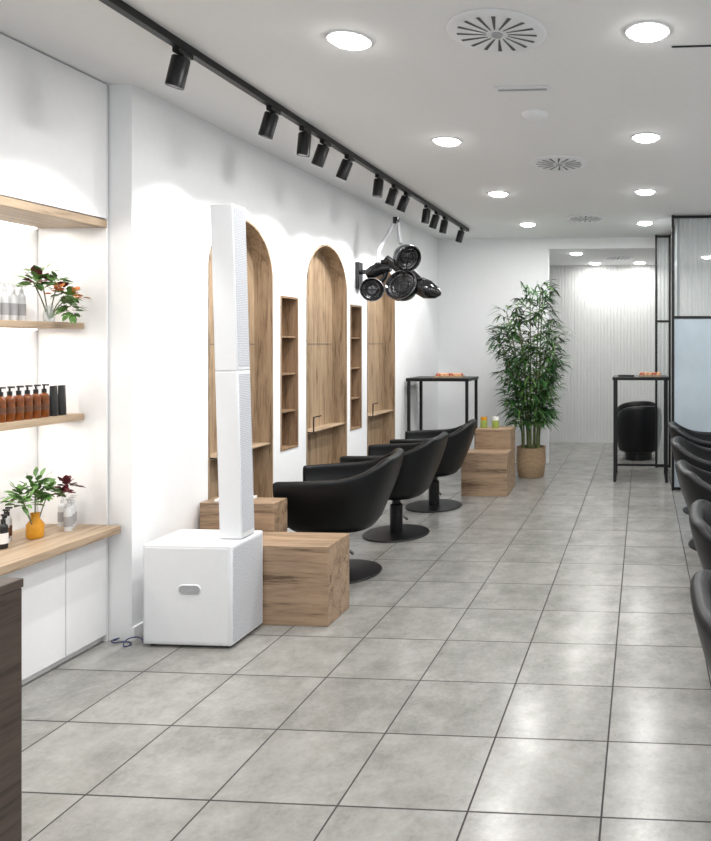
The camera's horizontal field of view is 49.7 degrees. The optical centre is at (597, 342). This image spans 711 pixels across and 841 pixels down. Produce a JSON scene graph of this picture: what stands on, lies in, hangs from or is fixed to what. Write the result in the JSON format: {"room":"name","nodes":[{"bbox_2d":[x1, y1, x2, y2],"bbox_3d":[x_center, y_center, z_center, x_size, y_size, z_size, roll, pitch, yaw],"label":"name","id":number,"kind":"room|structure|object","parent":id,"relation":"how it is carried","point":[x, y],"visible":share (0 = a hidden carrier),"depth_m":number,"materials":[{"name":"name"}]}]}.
{"room":"salon","nodes":[
{"label":"salon","id":0,"kind":"room"},
{"bbox_2d":[0,223,37,530],"bbox_3d":[-3.242,0.100,0.699,0.240,2.900,5.980,0,0,4],"label":"wall","id":1,"kind":"structure","parent":0,"point":[18,244],"depth_m":3.55,"materials":[{"name":"paint"}]},
{"bbox_2d":[0,413,83,430],"bbox_3d":[-2.872,0.386,2.520,0.255,0.041,2.262,0,0,4],"label":"wall shelf","id":2,"kind":"object","parent":1,"relation":"attached to","point":[69,417],"visible":0.74,"depth_m":3.38,"materials":[{"name":"brown wood"}]},
{"bbox_2d":[0,387,5,422],"bbox_3d":[-2.744,0.283,3.215,0.044,0.162,0.043,0,0,4],"label":"pump bottle","id":3,"kind":"object","parent":2,"relation":"on","point":[2,399],"visible":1,"depth_m":3.21,"materials":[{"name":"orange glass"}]},
{"bbox_2d":[5,386,15,421],"bbox_3d":[-2.741,0.283,3.262,0.044,0.162,0.043,0,0,4],"label":"pump bottle","id":4,"kind":"object","parent":2,"relation":"on","point":[10,400],"visible":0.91,"depth_m":3.25,"materials":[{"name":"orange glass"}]},
{"bbox_2d":[14,386,23,419],"bbox_3d":[-2.738,0.283,3.308,0.044,0.162,0.043,0,0,4],"label":"pump bottle","id":5,"kind":"object","parent":2,"relation":"on","point":[19,399],"visible":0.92,"depth_m":3.30,"materials":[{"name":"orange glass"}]},
{"bbox_2d":[23,385,32,418],"bbox_3d":[-2.735,0.283,3.355,0.044,0.162,0.043,0,0,4],"label":"pump bottle","id":6,"kind":"object","parent":2,"relation":"on","point":[28,399],"visible":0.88,"depth_m":3.35,"materials":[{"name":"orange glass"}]},
{"bbox_2d":[32,384,40,417],"bbox_3d":[-2.732,0.283,3.402,0.044,0.162,0.043,0,0,4],"label":"pump bottle","id":7,"kind":"object","parent":2,"relation":"on","point":[36,396],"visible":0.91,"depth_m":3.39,"materials":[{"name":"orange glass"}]},
{"bbox_2d":[40,384,49,416],"bbox_3d":[-2.729,0.283,3.449,0.044,0.162,0.043,0,0,4],"label":"pump bottle","id":8,"kind":"object","parent":2,"relation":"on","point":[45,405],"visible":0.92,"depth_m":3.44,"materials":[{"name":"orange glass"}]},
{"bbox_2d":[49,386,57,415],"bbox_3d":[-2.726,0.289,3.504,0.038,0.150,0.038,0,0,44],"label":"tube","id":9,"kind":"object","parent":2,"relation":"on","point":[53,393],"visible":0.94,"depth_m":3.49,"materials":[{"name":"black plastic"}]},
{"bbox_2d":[58,385,65,414],"bbox_3d":[-2.723,0.289,3.554,0.038,0.150,0.038,0,0,44],"label":"tube","id":10,"kind":"object","parent":2,"relation":"on","point":[61,388],"visible":0.98,"depth_m":3.54,"materials":[{"name":"black plastic"}]},
{"bbox_2d":[0,320,83,329],"bbox_3d":[-2.872,-0.086,2.520,0.255,0.038,2.262,0,0,4],"label":"wall shelf","id":11,"kind":"object","parent":1,"relation":"attached to","point":[4,324],"visible":1,"depth_m":3.40,"materials":[{"name":"brown wood"}]},
{"bbox_2d":[0,283,9,319],"bbox_3d":[-2.807,-0.195,3.312,0.041,0.177,0.037,0,0,4],"label":"pump bottle","id":12,"kind":"object","parent":11,"relation":"on","point":[5,305],"visible":0.85,"depth_m":3.30,"materials":[{"name":"white plastic"}]},
{"bbox_2d":[9,284,17,319],"bbox_3d":[-2.804,-0.195,3.357,0.041,0.177,0.037,0,0,4],"label":"pump bottle","id":13,"kind":"object","parent":11,"relation":"on","point":[13,299],"visible":0.77,"depth_m":3.35,"materials":[{"name":"white plastic"}]},
{"bbox_2d":[17,285,25,320],"bbox_3d":[-2.801,-0.195,3.402,0.041,0.177,0.037,0,0,4],"label":"pump bottle","id":14,"kind":"object","parent":11,"relation":"on","point":[21,297],"visible":0.78,"depth_m":3.39,"materials":[{"name":"white plastic"}]},
{"bbox_2d":[16,263,90,323],"bbox_3d":[-2.686,-0.243,3.445,0.258,0.298,0.277,0,0,4],"label":"flower arrangement","id":15,"kind":"object","parent":11,"relation":"on","point":[36,271],"visible":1,"depth_m":3.45,"materials":[{"name":"green plant"}]},
{"bbox_2d":[0,33,105,218],"bbox_3d":[-2.812,-0.995,2.517,0.375,0.705,2.263,0,0,4],"label":"upper cabinet","id":16,"kind":"object","parent":1,"relation":"attached to","point":[53,113],"visible":0.98,"depth_m":3.29,"materials":[{"name":"white paint"}]},
{"bbox_2d":[0,196,106,228],"bbox_3d":[-2.809,-0.615,2.516,0.380,0.046,2.262,0,0,4],"label":"wall shelf","id":17,"kind":"object","parent":16,"relation":"attached to","point":[16,212],"visible":1,"depth_m":3.37,"materials":[{"name":"brown wood"}]},
{"bbox_2d":[108,84,437,640],"bbox_3d":[-2.550,0.100,7.519,0.745,2.900,7.720,0,0,4],"label":"wall","id":18,"kind":"structure","parent":0,"point":[167,165],"depth_m":4.05,"materials":[{"name":"paint"}]},
{"bbox_2d":[132,622,142,640],"bbox_3d":[-2.245,1.515,6.372,0.012,0.070,5.470,0,0,4],"label":"baseboard","id":19,"kind":"structure","parent":18,"relation":"attached to","point":[137,630],"depth_m":3.67,"materials":[{"name":"white paint"}]},
{"bbox_2d":[208,220,272,499],"bbox_3d":[-2.402,0.150,4.659,0.194,1.956,0.746,0,0,4],"label":"arched niche","id":20,"kind":"object","parent":18,"relation":"attached to","point":[259,264],"visible":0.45,"depth_m":5.01,"materials":[{"name":"brown wood"}]},
{"bbox_2d":[210,442,269,459],"bbox_3d":[-2.430,0.719,4.660,0.118,0.012,0.718,0,0,4],"label":"shelf","id":21,"kind":"object","parent":20,"relation":"attached to","point":[213,452],"depth_m":4.87,"materials":[{"name":"brown wood"}]},
{"bbox_2d":[280,296,297,451],"bbox_3d":[-2.389,0.225,5.272,0.142,1.146,0.261,0,0,4],"label":"display niche","id":22,"kind":"object","parent":18,"relation":"attached to","point":[288,305],"visible":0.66,"depth_m":5.39,"materials":[{"name":"brown wood"}]},
{"bbox_2d":[306,244,346,464],"bbox_3d":[-2.322,0.150,5.911,0.194,1.956,0.756,0,0,4],"label":"arched niche","id":23,"kind":"object","parent":18,"relation":"attached to","point":[326,284],"visible":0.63,"depth_m":6.13,"materials":[{"name":"brown wood"}]},
{"bbox_2d":[308,423,344,433],"bbox_3d":[-2.349,0.719,5.913,0.118,0.012,0.728,0,0,4],"label":"shelf","id":24,"kind":"object","parent":23,"relation":"attached to","point":[317,426],"depth_m":5.98,"materials":[{"name":"brown wood"}]},
{"bbox_2d":[350,305,361,430],"bbox_3d":[-2.310,0.225,6.492,0.142,1.146,0.256,0,0,4],"label":"display niche","id":25,"kind":"object","parent":18,"relation":"attached to","point":[355,311],"visible":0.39,"depth_m":6.60,"materials":[{"name":"brown wood"}]},
{"bbox_2d":[367,272,394,455],"bbox_3d":[-2.243,0.150,7.129,0.194,1.956,0.756,0,0,4],"label":"arched niche","id":26,"kind":"object","parent":18,"relation":"attached to","point":[381,312],"visible":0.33,"depth_m":7.41,"materials":[{"name":"brown wood"}]},
{"bbox_2d":[368,410,392,415],"bbox_3d":[-2.271,0.719,7.130,0.118,0.012,0.728,0,0,4],"label":"shelf","id":27,"kind":"object","parent":26,"relation":"attached to","point":[376,412],"depth_m":7.27,"materials":[{"name":"brown wood"}]},
{"bbox_2d":[355,217,440,301],"bbox_3d":[-1.844,-0.768,6.421,0.808,0.783,0.282,0,0,4],"label":"hair dryer","id":28,"kind":"object","parent":18,"relation":"attached to","point":[405,282],"visible":1,"depth_m":6.42,"materials":[{"name":"black plastic"}]},
{"bbox_2d":[416,277,440,298],"bbox_3d":[-1.576,-0.506,6.434,0.268,0.195,0.178,0,0,4],"label":"hood","id":29,"kind":"object","parent":28,"relation":"attached to","point":[425,288],"depth_m":6.37,"materials":[{"name":"black plastic"}]},
{"bbox_2d":[0,0,710,238],"bbox_3d":[-0.188,-1.400,3.304,6.000,0.100,11.570,0,0,4],"label":"ceiling","id":30,"kind":"structure","parent":0,"point":[386,102],"depth_m":3.74,"materials":[{"name":"paint"}]},
{"bbox_2d":[99,0,468,231],"bbox_3d":[-1.801,-1.331,4.174,0.036,0.035,8.200,0,0,4],"label":"track","id":31,"kind":"object","parent":30,"relation":"attached to","point":[119,6],"visible":1,"depth_m":3.58,"materials":[{"name":"black metal"}]},
{"bbox_2d":[165,46,192,89],"bbox_3d":[-1.891,-1.228,3.150,0.105,0.169,0.100,0,0,4],"label":"track spotlight","id":32,"kind":"object","parent":31,"relation":"attached to","point":[179,64],"visible":1,"depth_m":3.12,"materials":[{"name":"black metal"}]},
{"bbox_2d":[258,106,280,139],"bbox_3d":[-1.846,-1.229,3.923,0.111,0.169,0.100,0,0,4],"label":"track spotlight","id":33,"kind":"object","parent":31,"relation":"attached to","point":[270,119],"visible":1,"depth_m":3.89,"materials":[{"name":"black metal"}]},
{"bbox_2d":[296,126,311,156],"bbox_3d":[-1.802,-1.229,4.291,0.087,0.168,0.100,0,0,4],"label":"track spotlight","id":34,"kind":"object","parent":31,"relation":"attached to","point":[304,137],"visible":1,"depth_m":4.26,"materials":[{"name":"black metal"}]},
{"bbox_2d":[311,139,330,167],"bbox_3d":[-1.810,-1.229,4.564,0.116,0.168,0.100,0,0,4],"label":"track spotlight","id":35,"kind":"object","parent":31,"relation":"attached to","point":[321,152],"visible":1,"depth_m":4.53,"materials":[{"name":"black metal"}]},
{"bbox_2d":[336,155,353,180],"bbox_3d":[-1.789,-1.229,4.938,0.119,0.167,0.100,0,0,4],"label":"track spotlight","id":36,"kind":"object","parent":31,"relation":"attached to","point":[344,169],"visible":1,"depth_m":4.91,"materials":[{"name":"black metal"}]},
{"bbox_2d":[372,174,383,197],"bbox_3d":[-1.726,-1.229,5.495,0.089,0.168,0.100,0,0,4],"label":"track spotlight","id":37,"kind":"object","parent":31,"relation":"attached to","point":[378,183],"visible":1,"depth_m":5.46,"materials":[{"name":"black metal"}]},
{"bbox_2d":[385,185,398,205],"bbox_3d":[-1.724,-1.229,5.851,0.112,0.169,0.100,0,0,4],"label":"track spotlight","id":38,"kind":"object","parent":31,"relation":"attached to","point":[392,194],"visible":1,"depth_m":5.82,"materials":[{"name":"black metal"}]},
{"bbox_2d":[397,192,410,212],"bbox_3d":[-1.712,-1.229,6.149,0.119,0.167,0.100,0,0,4],"label":"track spotlight","id":39,"kind":"object","parent":31,"relation":"attached to","point":[404,200],"visible":1,"depth_m":6.12,"materials":[{"name":"black metal"}]},
{"bbox_2d":[421,205,430,223],"bbox_3d":[-1.651,-1.229,6.717,0.093,0.169,0.100,0,0,4],"label":"track spotlight","id":40,"kind":"object","parent":31,"relation":"attached to","point":[426,212],"visible":1,"depth_m":6.68,"materials":[{"name":"black metal"}]},
{"bbox_2d":[429,212,439,228],"bbox_3d":[-1.647,-1.229,7.045,0.112,0.169,0.100,0,0,4],"label":"track spotlight","id":41,"kind":"object","parent":31,"relation":"attached to","point":[434,221],"visible":1,"depth_m":7.01,"materials":[{"name":"black metal"}]},
{"bbox_2d":[439,217,447,233],"bbox_3d":[-1.616,-1.228,7.328,0.097,0.169,0.100,0,0,4],"label":"track spotlight","id":42,"kind":"object","parent":31,"relation":"attached to","point":[444,223],"visible":1,"depth_m":7.30,"materials":[{"name":"black metal"}]},
{"bbox_2d":[455,228,464,242],"bbox_3d":[-1.582,-1.228,8.016,0.109,0.169,0.100,0,0,4],"label":"track spotlight","id":43,"kind":"object","parent":31,"relation":"attached to","point":[460,234],"visible":1,"depth_m":7.98,"materials":[{"name":"black metal"}]},
{"bbox_2d":[325,30,372,49],"bbox_3d":[-1.107,-1.336,3.118,0.200,0.026,0.200,0,0,4],"label":"recessed light","id":44,"kind":"object","parent":30,"relation":"in","point":[345,39],"visible":1,"depth_m":3.08,"materials":[{"name":"white plastic"}]},
{"bbox_2d":[432,137,461,145],"bbox_3d":[-1.007,-1.336,4.674,0.200,0.026,0.200,0,0,4],"label":"recessed light","id":45,"kind":"object","parent":30,"relation":"in","point":[444,141],"visible":1,"depth_m":4.63,"materials":[{"name":"white plastic"}]},
{"bbox_2d":[446,8,546,53],"bbox_3d":[-0.438,-1.339,3.034,0.430,0.020,0.430,0,0,4],"label":"ceiling vent","id":46,"kind":"object","parent":30,"relation":"in","point":[490,30],"visible":1,"depth_m":3.00,"materials":[{"name":"white plastic"}]},
{"bbox_2d":[487,191,508,196],"bbox_3d":[-0.901,-1.336,6.321,0.200,0.026,0.200,0,0,4],"label":"recessed light","id":47,"kind":"object","parent":30,"relation":"in","point":[492,193],"visible":1,"depth_m":6.27,"materials":[{"name":"white plastic"}]},
{"bbox_2d":[494,85,550,92],"bbox_3d":[-0.401,-1.345,3.713,0.290,0.008,0.080,0,0,4],"label":"ceiling vent","id":48,"kind":"object","parent":30,"relation":"in","point":[545,88],"visible":1,"depth_m":3.70,"materials":[{"name":"white plastic"}]},
{"bbox_2d":[521,109,548,121],"bbox_3d":[-0.370,-1.334,4.122,0.160,0.030,0.160,0,0,4],"label":"smoke detector","id":49,"kind":"object","parent":30,"relation":"attached to","point":[534,115],"visible":1,"depth_m":4.08,"materials":[{"name":"white plastic"}]},
{"bbox_2d":[530,155,587,170],"bbox_3d":[-0.291,-1.339,5.239,0.430,0.020,0.430,0,0,4],"label":"ceiling vent","id":50,"kind":"object","parent":30,"relation":"in","point":[550,162],"visible":1,"depth_m":5.19,"materials":[{"name":"white plastic"}]},
{"bbox_2d":[566,214,604,221],"bbox_3d":[-0.136,-1.339,7.554,0.430,0.020,0.430,0,0,4],"label":"ceiling vent","id":51,"kind":"object","parent":30,"relation":"in","point":[581,217],"visible":1,"depth_m":7.51,"materials":[{"name":"white plastic"}]},
{"bbox_2d":[634,189,655,194],"bbox_3d":[0.421,-1.336,6.236,0.200,0.026,0.200,0,0,4],"label":"recessed light","id":52,"kind":"object","parent":30,"relation":"in","point":[641,191],"visible":1,"depth_m":6.19,"materials":[{"name":"white plastic"}]},
{"bbox_2d":[631,133,660,142],"bbox_3d":[0.315,-1.336,4.589,0.200,0.026,0.200,0,0,4],"label":"recessed light","id":53,"kind":"object","parent":30,"relation":"in","point":[640,137],"visible":1,"depth_m":4.54,"materials":[{"name":"white plastic"}]},
{"bbox_2d":[625,21,670,41],"bbox_3d":[0.215,-1.336,3.033,0.200,0.026,0.200,0,0,4],"label":"recessed light","id":54,"kind":"object","parent":30,"relation":"in","point":[644,31],"visible":1,"depth_m":3.00,"materials":[{"name":"white plastic"}]},
{"bbox_2d":[672,45,710,47],"bbox_3d":[0.634,-1.347,3.166,0.600,0.004,0.012,0,0,4],"label":"ceiling vent","id":55,"kind":"object","parent":30,"relation":"in","point":[689,45],"visible":1,"depth_m":3.18,"materials":[{"name":"black metal"}]},
{"bbox_2d":[22,442,710,840],"bbox_3d":[-0.120,1.600,4.367,6.000,0.100,13.700,0,0,4],"label":"floor","id":56,"kind":"structure","parent":0,"point":[531,665],"depth_m":3.03,"materials":[{"name":"tile"}]},
{"bbox_2d":[0,577,22,840],"bbox_3d":[-1.932,1.080,1.327,0.814,0.940,1.040,0,0,4],"label":"reception desk","id":57,"kind":"object","parent":56,"relation":"on","point":[10,588],"visible":1,"depth_m":1.78,"materials":[{"name":"brown wood"}]},
{"bbox_2d":[0,538,105,684],"bbox_3d":[-2.812,1.268,2.517,0.375,0.565,2.263,0,0,4],"label":"base cabinet","id":58,"kind":"object","parent":56,"relation":"on","point":[64,595],"visible":0.57,"depth_m":3.36,"materials":[{"name":"white paint"}]},
{"bbox_2d":[0,524,120,575],"bbox_3d":[-2.772,0.963,2.514,0.455,0.040,2.262,0,0,4],"label":"countertop","id":59,"kind":"structure","parent":58,"relation":"on","point":[21,552],"depth_m":3.31,"materials":[{"name":"brown wood"}]},
{"bbox_2d":[0,514,8,548],"bbox_3d":[-2.730,0.864,3.212,0.039,0.157,0.039,0,0,-41],"label":"pump bottle","id":60,"kind":"object","parent":59,"relation":"on","point":[4,534],"visible":1,"depth_m":3.20,"materials":[{"name":"black plastic"}]},
{"bbox_2d":[2,509,9,543],"bbox_3d":[-2.783,0.861,3.285,0.041,0.162,0.037,0,0,4],"label":"pump bottle","id":61,"kind":"object","parent":59,"relation":"on","point":[4,510],"visible":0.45,"depth_m":3.29,"materials":[{"name":"black plastic"}]},
{"bbox_2d":[5,507,12,540],"bbox_3d":[-2.810,0.861,3.332,0.041,0.162,0.037,0,0,4],"label":"pump bottle","id":62,"kind":"object","parent":59,"relation":"on","point":[9,517],"visible":0.41,"depth_m":3.33,"materials":[{"name":"black plastic"}]},
{"bbox_2d":[0,467,85,538],"bbox_3d":[-2.709,0.770,3.393,0.231,0.345,0.382,0,0,4],"label":"flower arrangement","id":63,"kind":"object","parent":59,"relation":"on","point":[35,527],"visible":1,"depth_m":3.36,"materials":[{"name":"green plant"}]},
{"bbox_2d":[58,494,66,526],"bbox_3d":[-2.758,0.861,3.604,0.041,0.162,0.037,0,0,4],"label":"pump bottle","id":64,"kind":"object","parent":59,"relation":"on","point":[62,505],"visible":0.7,"depth_m":3.59,"materials":[{"name":"white plastic"}]},
{"bbox_2d":[63,498,72,531],"bbox_3d":[-2.654,0.861,3.507,0.041,0.162,0.037,0,0,4],"label":"pump bottle","id":65,"kind":"object","parent":59,"relation":"on","point":[68,513],"visible":1,"depth_m":3.50,"materials":[{"name":"white plastic"}]},
{"bbox_2d":[69,496,75,528],"bbox_3d":[-2.676,0.861,3.554,0.041,0.162,0.037,0,0,4],"label":"pump bottle","id":66,"kind":"object","parent":59,"relation":"on","point":[70,502],"visible":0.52,"depth_m":3.55,"materials":[{"name":"white plastic"}]},
{"bbox_2d":[70,494,76,525],"bbox_3d":[-2.703,0.861,3.601,0.041,0.162,0.037,0,0,4],"label":"pump bottle","id":67,"kind":"object","parent":59,"relation":"on","point":[74,504],"visible":0.34,"depth_m":3.60,"materials":[{"name":"white plastic"}]},
{"bbox_2d":[38,84,107,640],"bbox_3d":[-2.739,0.102,3.651,0.375,2.897,0.008,0,0,4],"label":"end panel","id":68,"kind":"object","parent":56,"relation":"on","point":[76,359],"visible":0.57,"depth_m":3.65,"materials":[{"name":"white paint"}]},
{"bbox_2d":[111,636,142,646],"bbox_3d":[-2.421,1.530,3.591,0.197,0.036,0.056,0,0,11],"label":"power cable","id":69,"kind":"object","parent":56,"relation":"on","point":[115,639],"visible":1,"depth_m":3.60,"materials":[{"name":"black rubber"}]},
{"bbox_2d":[143,204,262,647],"bbox_3d":[-2.076,0.411,3.697,0.471,2.278,0.308,0,0,4],"label":"loudspeaker","id":70,"kind":"object","parent":56,"relation":"on","point":[201,586],"visible":1,"depth_m":3.65,"materials":[{"name":"white plastic"}]},
{"bbox_2d":[234,208,249,365],"bbox_3d":[-1.887,-0.293,3.709,0.004,0.830,0.104,-2,0,4],"label":"grille","id":71,"kind":"object","parent":70,"relation":"attached to","point":[241,323],"depth_m":3.70,"materials":[{"name":"white metal"}]},
{"bbox_2d":[238,373,253,532],"bbox_3d":[-1.862,0.576,3.707,0.004,0.830,0.104,-2,0,4],"label":"grille","id":72,"kind":"object","parent":70,"relation":"attached to","point":[245,463],"depth_m":3.69,"materials":[{"name":"white metal"}]},
{"bbox_2d":[233,534,261,641],"bbox_3d":[-1.843,1.280,3.686,0.006,0.480,0.270,0,0,4],"label":"grille","id":73,"kind":"object","parent":70,"relation":"attached to","point":[247,551],"depth_m":3.68,"materials":[{"name":"white metal"}]},
{"bbox_2d":[200,497,286,531],"bbox_3d":[-2.140,1.250,4.234,0.455,0.600,0.164,0,0,4],"label":"wooden box","id":74,"kind":"object","parent":56,"relation":"on","point":[270,513],"visible":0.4,"depth_m":4.16,"materials":[{"name":"brown wood"}]},
{"bbox_2d":[260,532,348,626],"bbox_3d":[-1.923,1.331,3.992,0.919,0.437,0.280,0,0,4],"label":"wooden box","id":75,"kind":"object","parent":56,"relation":"on","point":[306,574],"visible":0.49,"depth_m":3.84,"materials":[{"name":"brown wood"}]},
{"bbox_2d":[272,448,403,583],"bbox_3d":[-1.728,1.147,4.721,0.787,0.807,0.738,0,0,-6],"label":"salon chair","id":76,"kind":"object","parent":56,"relation":"on","point":[350,497],"visible":0.95,"depth_m":4.45,"materials":[{"name":"black leather"}]},
{"bbox_2d":[340,432,448,542],"bbox_3d":[-1.635,1.147,5.687,0.787,0.807,0.738,0,0,2],"label":"salon chair","id":77,"kind":"object","parent":56,"relation":"on","point":[421,461],"visible":0.75,"depth_m":5.51,"materials":[{"name":"black leather"}]},
{"bbox_2d":[389,419,476,512],"bbox_3d":[-1.554,1.147,6.644,0.787,0.807,0.738,0,0,-2],"label":"salon chair","id":78,"kind":"object","parent":56,"relation":"on","point":[460,438],"visible":0.7,"depth_m":6.49,"materials":[{"name":"black leather"}]},
{"bbox_2d":[406,376,478,448],"bbox_3d":[-1.764,0.970,7.980,0.705,1.160,0.480,0,0,4],"label":"bar table","id":79,"kind":"object","parent":56,"relation":"on","point":[466,379],"visible":0.59,"depth_m":7.80,"materials":[{"name":"black metal"}]},
{"bbox_2d":[433,375,464,377],"bbox_3d":[-1.676,0.379,7.904,0.320,0.020,0.160,0,0,4],"label":"serving tray","id":80,"kind":"object","parent":79,"relation":"on","point":[463,375],"visible":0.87,"depth_m":7.83,"materials":[{"name":"brown wood"}]},
{"bbox_2d":[461,449,511,496],"bbox_3d":[-1.145,1.331,7.208,0.470,0.437,0.260,0,0,4],"label":"wooden box","id":81,"kind":"object","parent":56,"relation":"on","point":[484,472],"visible":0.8,"depth_m":7.08,"materials":[{"name":"brown wood"}]},
{"bbox_2d":[475,426,514,488],"bbox_3d":[-1.095,1.228,7.479,0.375,0.645,0.274,0,0,4],"label":"wooden box","id":82,"kind":"object","parent":56,"relation":"on","point":[503,437],"visible":0.38,"depth_m":7.35,"materials":[{"name":"brown wood"}]},
{"bbox_2d":[480,416,486,427],"bbox_3d":[-1.222,0.847,7.494,0.074,0.115,0.074,0,0,4],"label":"jar","id":83,"kind":"object","parent":82,"relation":"on","point":[483,422],"visible":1,"depth_m":7.46,"materials":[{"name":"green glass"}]},
{"bbox_2d":[492,417,498,427],"bbox_3d":[-1.093,0.847,7.465,0.074,0.115,0.074,0,0,4],"label":"jar","id":84,"kind":"object","parent":82,"relation":"on","point":[495,420],"visible":1,"depth_m":7.44,"materials":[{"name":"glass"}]},
{"bbox_2d":[485,279,576,478],"bbox_3d":[-0.776,0.406,8.161,1.156,2.289,1.048,0,0,4],"label":"potted palm","id":85,"kind":"object","parent":56,"relation":"on","point":[531,457],"visible":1,"depth_m":8.02,"materials":[{"name":"plant"}]},
{"bbox_2d":[516,445,545,478],"bbox_3d":[-0.779,1.377,8.147,0.344,0.345,0.344,0,0,4],"label":"basket pot","id":86,"kind":"object","parent":85,"relation":"attached to","point":[530,459],"depth_m":8.01,"materials":[{"name":"beige wicker"}]},
{"bbox_2d":[618,406,654,460],"bbox_3d":[0.555,1.183,9.324,0.614,0.734,0.523,0,0,-11],"label":"chair","id":87,"kind":"object","parent":56,"relation":"on","point":[636,424],"visible":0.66,"depth_m":9.12,"materials":[{"name":"black leather"}]},
{"bbox_2d":[618,401,654,412],"bbox_3d":[0.564,1.183,10.075,0.614,0.734,0.523,0,0,-11],"label":"chair","id":88,"kind":"object","parent":56,"relation":"on","point":[634,403],"visible":0.11,"depth_m":9.85,"materials":[{"name":"black leather"}]},
{"bbox_2d":[612,375,668,482],"bbox_3d":[0.488,0.965,8.025,0.625,1.170,0.500,0,0,4],"label":"bar table","id":89,"kind":"object","parent":56,"relation":"on","point":[615,378],"visible":0.98,"depth_m":7.80,"materials":[{"name":"black metal"}]},
{"bbox_2d":[655,235,670,467],"bbox_3d":[0.808,0.102,8.716,0.195,2.895,0.028,0,0,4],"label":"glass wall","id":90,"kind":"structure","parent":56,"relation":"on","point":[662,242],"depth_m":8.71,"materials":[{"name":"clear glass"}]},
{"bbox_2d":[668,421,710,514],"bbox_3d":[1.043,1.147,6.446,0.787,0.807,0.738,0,0,2],"label":"salon chair","id":91,"kind":"object","parent":56,"relation":"on","point":[703,439],"visible":0.23,"depth_m":6.31,"materials":[{"name":"black leather"}]},
{"bbox_2d":[671,215,710,489],"bbox_3d":[1.024,0.102,7.359,0.500,2.895,0.028,0,0,4],"label":"glass wall","id":92,"kind":"structure","parent":56,"relation":"on","point":[690,234],"depth_m":7.36,"materials":[{"name":"clear glass"}]},
{"bbox_2d":[671,436,710,550],"bbox_3d":[0.952,1.147,5.350,0.787,0.807,0.738,0,0,7],"label":"salon chair","id":93,"kind":"object","parent":56,"relation":"on","point":[698,456],"visible":0.27,"depth_m":5.21,"materials":[{"name":"black leather"}]},
{"bbox_2d":[675,460,710,509],"bbox_3d":[0.872,1.147,4.253,0.787,0.807,0.738,0,0,0],"label":"salon chair","id":94,"kind":"object","parent":56,"relation":"on","point":[694,482],"visible":0.54,"depth_m":4.05,"materials":[{"name":"black leather"}]},
{"bbox_2d":[689,499,710,569],"bbox_3d":[0.796,1.147,3.075,0.787,0.807,0.738,0,0,8],"label":"salon chair","id":95,"kind":"object","parent":56,"relation":"on","point":[700,510],"visible":0.94,"depth_m":2.92,"materials":[{"name":"black leather"}]},
{"bbox_2d":[690,569,710,673],"bbox_3d":[0.670,1.147,2.061,0.787,0.807,0.738,0,0,4],"label":"salon chair","id":96,"kind":"object","parent":56,"relation":"on","point":[700,584],"visible":1,"depth_m":1.99,"materials":[{"name":"black leather"}]},
{"bbox_2d":[438,238,548,462],"bbox_3d":[-1.355,0.100,9.116,1.435,2.900,0.120,0,0,4],"label":"wall","id":97,"kind":"structure","parent":0,"point":[475,275],"depth_m":9.07,"materials":[{"name":"paint"}]},
{"bbox_2d":[548,237,654,249],"bbox_3d":[1.167,-1.280,8.954,3.620,0.140,0.120,0,0,4],"label":"trim","id":98,"kind":"structure","parent":97,"relation":"attached to","point":[614,243],"depth_m":8.97,"materials":[{"name":"paint"}]},
{"bbox_2d":[549,265,654,442],"bbox_3d":[0.209,0.170,10.976,5.808,2.760,0.207,0,0,4],"label":"wall","id":99,"kind":"structure","parent":0,"point":[610,309],"depth_m":10.88,"materials":[{"name":"paint"}]},
{"bbox_2d":[549,249,654,265],"bbox_3d":[0.251,-1.330,10.140,6.000,0.240,2.130,0,0,4],"label":"ceiling","id":100,"kind":"structure","parent":0,"point":[556,257],"depth_m":9.91,"materials":[{"name":"paint"}]},
{"bbox_2d":[603,256,632,259],"bbox_3d":[0.286,-1.200,9.902,0.430,0.020,0.430,0,0,4],"label":"ceiling vent","id":101,"kind":"object","parent":100,"relation":"in","point":[605,257],"visible":1,"depth_m":9.81,"materials":[{"name":"white plastic"}]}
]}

